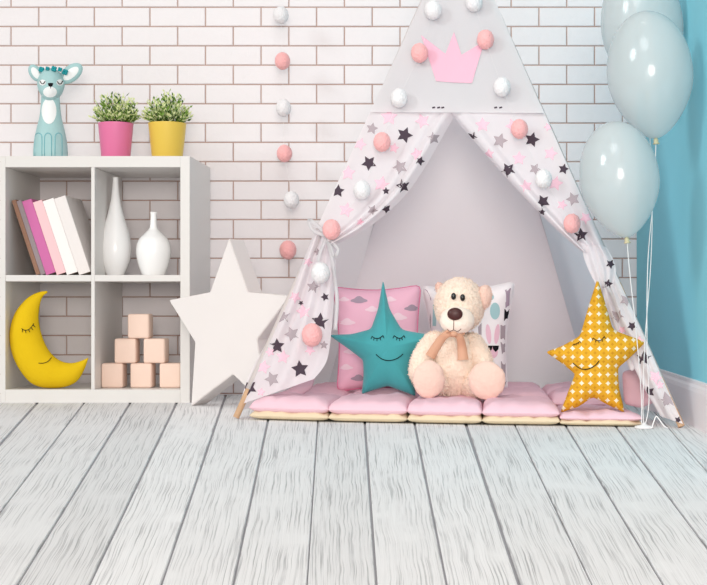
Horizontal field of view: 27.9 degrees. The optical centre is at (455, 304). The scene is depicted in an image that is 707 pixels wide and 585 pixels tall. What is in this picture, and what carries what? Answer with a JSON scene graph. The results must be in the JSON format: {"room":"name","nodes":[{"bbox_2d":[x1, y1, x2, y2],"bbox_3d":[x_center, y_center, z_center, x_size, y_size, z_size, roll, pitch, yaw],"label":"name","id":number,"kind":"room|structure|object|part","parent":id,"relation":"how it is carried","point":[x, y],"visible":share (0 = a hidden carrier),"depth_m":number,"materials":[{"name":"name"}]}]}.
{"room":"children's room","nodes":[
{"label":"children's room","id":0,"kind":"room"},
{"bbox_2d":[0,0,636,395],"bbox_3d":[-0.770,-0.686,4.777,2.859,2.020,0.013,0,0,0],"label":"wall","id":1,"kind":"structure","parent":0,"point":[219,56],"depth_m":4.77,"materials":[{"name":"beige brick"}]},
{"bbox_2d":[273,6,298,259],"bbox_3d":[-0.560,-0.644,4.676,0.086,0.989,0.056,0,0,6],"label":"garland","id":2,"kind":"object","parent":1,"relation":"hanging from","point":[287,249],"visible":1,"depth_m":4.66,"materials":[{"name":"white"}]},
{"bbox_2d":[0,395,706,584],"bbox_3d":[-0.944,0.306,3.016,3.206,0.004,3.532,0,0,0],"label":"floor","id":3,"kind":"structure","parent":0,"point":[91,493],"depth_m":2.24,"materials":[{"name":"white paint"}]},
{"bbox_2d":[0,156,209,402],"bbox_3d":[-1.121,-0.079,4.583,0.589,0.767,0.366,0,0,0],"label":"shelf unit","id":4,"kind":"object","parent":3,"relation":"on","point":[20,176],"visible":0.87,"depth_m":4.42,"materials":[{"name":"white paint"}]},
{"bbox_3d":[-1.408,-0.079,4.583,0.017,0.767,0.366,0,0,0],"label":"panel","id":5,"kind":"part","parent":4,"relation":"part of","materials":[{"name":"white paint"}]},
{"bbox_2d":[12,199,40,274],"bbox_3d":[-1.349,-0.212,4.545,0.089,0.237,0.200,0,0,0],"label":"book","id":6,"kind":"object","parent":4,"relation":"on","point":[14,202],"visible":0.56,"depth_m":4.44,"materials":[{"name":"brown paper"}]},
{"bbox_2d":[16,200,45,274],"bbox_3d":[-1.333,-0.212,4.545,0.091,0.236,0.200,0,0,0],"label":"book","id":7,"kind":"object","parent":4,"relation":"on","point":[19,203],"visible":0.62,"depth_m":4.44,"materials":[{"name":"grey paper"}]},
{"bbox_2d":[22,199,56,274],"bbox_3d":[-1.309,-0.214,4.545,0.106,0.240,0.200,0,0,0],"label":"book","id":8,"kind":"object","parent":4,"relation":"on","point":[28,205],"visible":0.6,"depth_m":4.44,"materials":[{"name":"pink paper"}]},
{"bbox_2d":[9,291,87,387],"bbox_3d":[-1.276,0.108,4.442,0.246,0.305,0.078,0,0,0],"label":"cushion","id":9,"kind":"object","parent":4,"relation":"on","point":[30,353],"visible":1,"depth_m":4.42,"materials":[{"name":"yellow fabric"}]},
{"bbox_2d":[33,200,66,274],"bbox_3d":[-1.276,-0.212,4.545,0.103,0.237,0.200,0,0,0],"label":"book","id":10,"kind":"object","parent":4,"relation":"on","point":[39,207],"visible":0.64,"depth_m":4.44,"materials":[{"name":"pink paper"}]},
{"bbox_2d":[28,63,82,155],"bbox_3d":[-1.290,-0.621,4.545,0.161,0.314,0.096,0,0,24],"label":"figurine","id":11,"kind":"object","parent":4,"relation":"on","point":[50,139],"visible":0.95,"depth_m":4.52,"materials":[{"name":"blue ceramic"}]},
{"bbox_2d":[62,69,67,74],"bbox_3d":[-1.250,-0.745,4.532,0.020,0.020,0.012,0,0,0],"label":"flower","id":12,"kind":"object","parent":11,"relation":"on","point":[65,71],"depth_m":4.53,"materials":[{"name":"teal plastic"}]},
{"bbox_2d":[43,198,78,274],"bbox_3d":[-1.242,-0.215,4.545,0.110,0.243,0.200,0,0,0],"label":"book","id":13,"kind":"object","parent":4,"relation":"on","point":[50,206],"visible":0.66,"depth_m":4.44,"materials":[{"name":"white paper"}]},
{"bbox_2d":[54,195,90,274],"bbox_3d":[-1.204,-0.219,4.545,0.114,0.251,0.200,0,0,0],"label":"book","id":14,"kind":"object","parent":4,"relation":"on","point":[72,213],"visible":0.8,"depth_m":4.44,"materials":[{"name":"white paper"}]},
{"bbox_3d":[-1.128,-0.445,4.583,0.543,0.035,0.366,0,0,0],"label":"panel","id":15,"kind":"part","parent":4,"relation":"part of","materials":[{"name":"white paint"}]},
{"bbox_3d":[-1.128,0.283,4.583,0.543,0.042,0.366,0,0,0],"label":"panel","id":16,"kind":"part","parent":4,"relation":"part of","materials":[{"name":"white paint"}]},
{"bbox_2d":[88,91,140,155],"bbox_3d":[-1.089,-0.575,4.532,0.165,0.224,0.165,0,0,0],"label":"potted plant","id":17,"kind":"object","parent":4,"relation":"on","point":[115,126],"visible":0.99,"depth_m":4.49,"materials":[{"name":"green plant"}]},
{"bbox_3d":[-1.088,-0.522,4.530,0.112,0.117,0.112,0,0,0],"label":"pot","id":18,"kind":"part","parent":17,"relation":"part of","materials":[{"name":"pink ceramic"}]},
{"bbox_2d":[102,363,126,387],"bbox_3d":[-1.087,0.223,4.509,0.068,0.078,0.068,0,0,0],"label":"block","id":19,"kind":"object","parent":4,"relation":"on","point":[114,375],"visible":0.98,"depth_m":4.47,"materials":[{"name":"brown wood"}]},
{"bbox_2d":[115,338,139,362],"bbox_3d":[-1.046,0.145,4.509,0.069,0.078,0.069,0,0,0],"label":"block","id":20,"kind":"object","parent":19,"relation":"on","point":[127,350],"visible":1,"depth_m":4.47,"materials":[{"name":"brown wood"}]},
{"bbox_2d":[128,314,152,337],"bbox_3d":[-1.004,0.067,4.509,0.069,0.078,0.069,0,0,0],"label":"block","id":21,"kind":"object","parent":20,"relation":"on","point":[139,325],"visible":0.99,"depth_m":4.47,"materials":[{"name":"brown wood"}]},
{"bbox_2d":[103,177,131,274],"bbox_3d":[-1.093,-0.252,4.550,0.101,0.316,0.101,0,0,0],"label":"vase","id":22,"kind":"object","parent":4,"relation":"on","point":[117,249],"visible":0.84,"depth_m":4.52,"materials":[{"name":"white ceramic"}]},
{"bbox_2d":[130,363,155,387],"bbox_3d":[-0.995,0.223,4.509,0.068,0.078,0.068,0,0,0],"label":"block","id":23,"kind":"object","parent":4,"relation":"on","point":[142,375],"visible":0.97,"depth_m":4.47,"materials":[{"name":"brown wood"}]},
{"bbox_2d":[144,338,168,362],"bbox_3d":[-0.953,0.145,4.509,0.069,0.078,0.069,0,0,0],"label":"block","id":24,"kind":"object","parent":23,"relation":"on","point":[156,350],"visible":1,"depth_m":4.47,"materials":[{"name":"brown wood"}]},
{"bbox_2d":[136,212,170,274],"bbox_3d":[-0.963,-0.195,4.510,0.110,0.202,0.110,0,0,0],"label":"vase","id":25,"kind":"object","parent":4,"relation":"on","point":[153,248],"visible":0.92,"depth_m":4.47,"materials":[{"name":"white ceramic"}]},
{"bbox_2d":[139,89,193,155],"bbox_3d":[-0.924,-0.579,4.529,0.178,0.231,0.156,0,0,37],"label":"potted plant","id":26,"kind":"object","parent":4,"relation":"on","point":[167,134],"visible":0.99,"depth_m":4.49,"materials":[{"name":"green plant"}]},
{"bbox_3d":[-0.923,-0.522,4.530,0.122,0.117,0.122,0,0,0],"label":"pot","id":27,"kind":"part","parent":26,"relation":"part of","materials":[{"name":"yellow ceramic"}]},
{"bbox_2d":[160,363,179,387],"bbox_3d":[-0.903,0.223,4.509,0.068,0.078,0.068,0,0,0],"label":"block","id":28,"kind":"object","parent":4,"relation":"on","point":[169,372],"visible":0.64,"depth_m":4.47,"materials":[{"name":"brown wood"}]},
{"bbox_3d":[-0.841,-0.079,4.583,0.030,0.767,0.366,0,0,0],"label":"panel","id":29,"kind":"part","parent":4,"relation":"part of","materials":[{"name":"white paint"}]},
{"bbox_2d":[170,239,286,405],"bbox_3d":[-0.661,0.053,4.256,0.412,0.500,0.085,0,0,22],"label":"star ornament","id":30,"kind":"object","parent":3,"relation":"on","point":[230,325],"visible":0.77,"depth_m":4.22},
{"bbox_2d":[249,369,651,425],"bbox_3d":[-0.017,0.235,3.968,1.056,0.137,0.904,0,0,0],"label":"mattress","id":31,"kind":"object","parent":3,"relation":"on","point":[519,402],"visible":0.8,"depth_m":3.66,"materials":[{"name":"pink fabric"}]},
{"bbox_2d":[331,282,423,395],"bbox_3d":[-0.200,0.092,3.905,0.294,0.315,0.092,0,0,0],"label":"cushion","id":32,"kind":"object","parent":31,"relation":"on","point":[385,349],"visible":0.86,"depth_m":3.88,"materials":[{"name":"teal fabric"}]},
{"bbox_2d":[334,285,420,390],"bbox_3d":[-0.225,0.094,4.054,0.256,0.303,0.119,0,0,0],"label":"pillow","id":33,"kind":"object","parent":31,"relation":"on","point":[358,308],"visible":0.53,"depth_m":4.03,"materials":[{"name":"pink fabric"}]},
{"bbox_2d":[407,276,504,399],"bbox_3d":[-0.002,0.094,3.841,0.265,0.346,0.230,0,0,0],"label":"teddy bear","id":34,"kind":"object","parent":31,"relation":"on","point":[453,361],"visible":0.98,"depth_m":3.79},
{"bbox_3d":[-0.080,0.154,3.825,0.084,0.177,0.132,0,0,25],"label":"arm","id":35,"kind":"part","parent":34,"relation":"part of"},
{"bbox_3d":[-0.053,0.206,3.825,0.091,0.100,0.177,0,0,21],"label":"leg","id":36,"kind":"part","parent":34,"relation":"part of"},
{"bbox_3d":[0.051,0.210,3.829,0.097,0.103,0.188,0,0,-41],"label":"leg","id":37,"kind":"part","parent":34,"relation":"part of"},
{"bbox_3d":[0.061,0.151,3.834,0.066,0.164,0.107,0,0,-43],"label":"arm","id":38,"kind":"part","parent":34,"relation":"part of"},
{"bbox_2d":[422,282,514,386],"bbox_3d":[0.037,0.091,4.105,0.270,0.315,0.119,0,0,0],"label":"pillow","id":39,"kind":"object","parent":31,"relation":"on","point":[493,326],"visible":0.42,"depth_m":4.08,"materials":[{"name":"white fabric"}]},
{"bbox_2d":[547,280,643,411],"bbox_3d":[0.354,0.105,3.601,0.243,0.336,0.092,0,0,0],"label":"cushion","id":40,"kind":"object","parent":31,"relation":"on","point":[595,357],"visible":1,"depth_m":3.57,"materials":[{"name":"yellow fabric"}]},
{"bbox_2d":[233,0,684,427],"bbox_3d":[-0.015,-0.498,4.078,1.156,1.605,1.179,0,0,0],"label":"tent","id":41,"kind":"object","parent":3,"relation":"on","point":[454,193],"visible":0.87,"depth_m":3.96,"materials":[{"name":"white fabric"}]},
{"bbox_3d":[-0.263,-0.387,4.162,0.513,1.342,0.874,0,0,11],"label":"panel","id":42,"kind":"part","parent":41,"relation":"part of","materials":[{"name":"white fabric"}]},
{"bbox_2d":[302,0,441,346],"bbox_3d":[-0.228,-0.420,3.892,0.467,1.063,0.097,0,0,-37],"label":"garland","id":43,"kind":"object","parent":41,"relation":"hanging from","point":[320,272],"visible":1,"depth_m":3.85,"materials":[{"name":"white"}]},
{"bbox_3d":[0.007,-0.383,4.394,0.889,1.349,0.517,0,0,0],"label":"panel","id":44,"kind":"part","parent":41,"relation":"part of","materials":[{"name":"white fabric"}]},
{"bbox_3d":[0.021,-0.795,3.985,0.494,0.550,0.191,0,0,14],"label":"panel","id":45,"kind":"part","parent":41,"relation":"part of","materials":[{"name":"white fabric"}]},
{"bbox_2d":[465,0,580,232],"bbox_3d":[0.163,-0.567,3.831,0.063,0.762,0.444,0,0,-42],"label":"garland","id":46,"kind":"object","parent":41,"relation":"hanging from","point":[485,39],"visible":1,"depth_m":3.80,"materials":[{"name":"white"}]},
{"bbox_3d":[0.157,-0.580,3.841,0.022,0.736,0.422,0,0,-41],"label":"cord","id":47,"kind":"part","parent":46,"relation":"part of","materials":[{"name":"white fabric"}]},
{"bbox_3d":[0.265,-0.387,4.046,0.471,1.342,1.142,0,0,-6],"label":"panel","id":48,"kind":"part","parent":41,"relation":"part of","materials":[{"name":"white fabric"}]},
{"bbox_2d":[634,422,653,428],"bbox_3d":[0.463,0.296,3.488,0.048,0.014,0.048,0,0,0],"label":"weight","id":49,"kind":"object","parent":3,"relation":"on","point":[643,425],"visible":1,"depth_m":3.47,"materials":[{"name":"white plastic"}]},
{"bbox_2d":[579,121,659,423],"bbox_3d":[0.394,-0.076,3.420,0.194,0.736,0.193,0,0,0],"label":"balloon","id":50,"kind":"object","parent":49,"relation":"attached to","point":[619,175],"visible":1,"depth_m":3.35,"materials":[{"name":"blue rubber"}]},
{"bbox_2d":[601,0,683,421],"bbox_3d":[0.495,-0.307,3.686,0.219,1.200,0.386,0,0,0],"label":"balloon","id":51,"kind":"object","parent":49,"relation":"attached to","point":[614,13],"visible":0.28,"depth_m":3.69,"materials":[{"name":"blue rubber"}]},
{"bbox_2d":[607,11,693,422],"bbox_3d":[0.479,-0.217,3.500,0.213,1.018,0.212,0,0,0],"label":"balloon","id":52,"kind":"object","parent":49,"relation":"attached to","point":[650,73],"visible":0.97,"depth_m":3.43,"materials":[{"name":"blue rubber"}]},
{"bbox_2d":[650,416,667,428],"bbox_3d":[0.486,0.287,3.470,0.067,0.033,0.003,0,0,0],"label":"ribbon","id":53,"kind":"object","parent":49,"relation":"attached to","point":[655,416],"visible":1,"depth_m":3.47,"materials":[{"name":"white fabric"}]},
{"bbox_2d":[637,0,706,382],"bbox_3d":[0.649,-0.686,3.545,0.080,2.020,2.490,0,0,0],"label":"wall","id":54,"kind":"structure","parent":0,"point":[676,338],"depth_m":3.81,"materials":[{"name":"paint"}]},
{"bbox_2d":[660,369,706,432],"bbox_3d":[0.601,0.247,3.534,0.016,0.114,2.469,0,0,0],"label":"baseboard","id":55,"kind":"structure","parent":54,"relation":"attached to","point":[689,395],"depth_m":3.60,"materials":[{"name":"white paint"}]}
]}

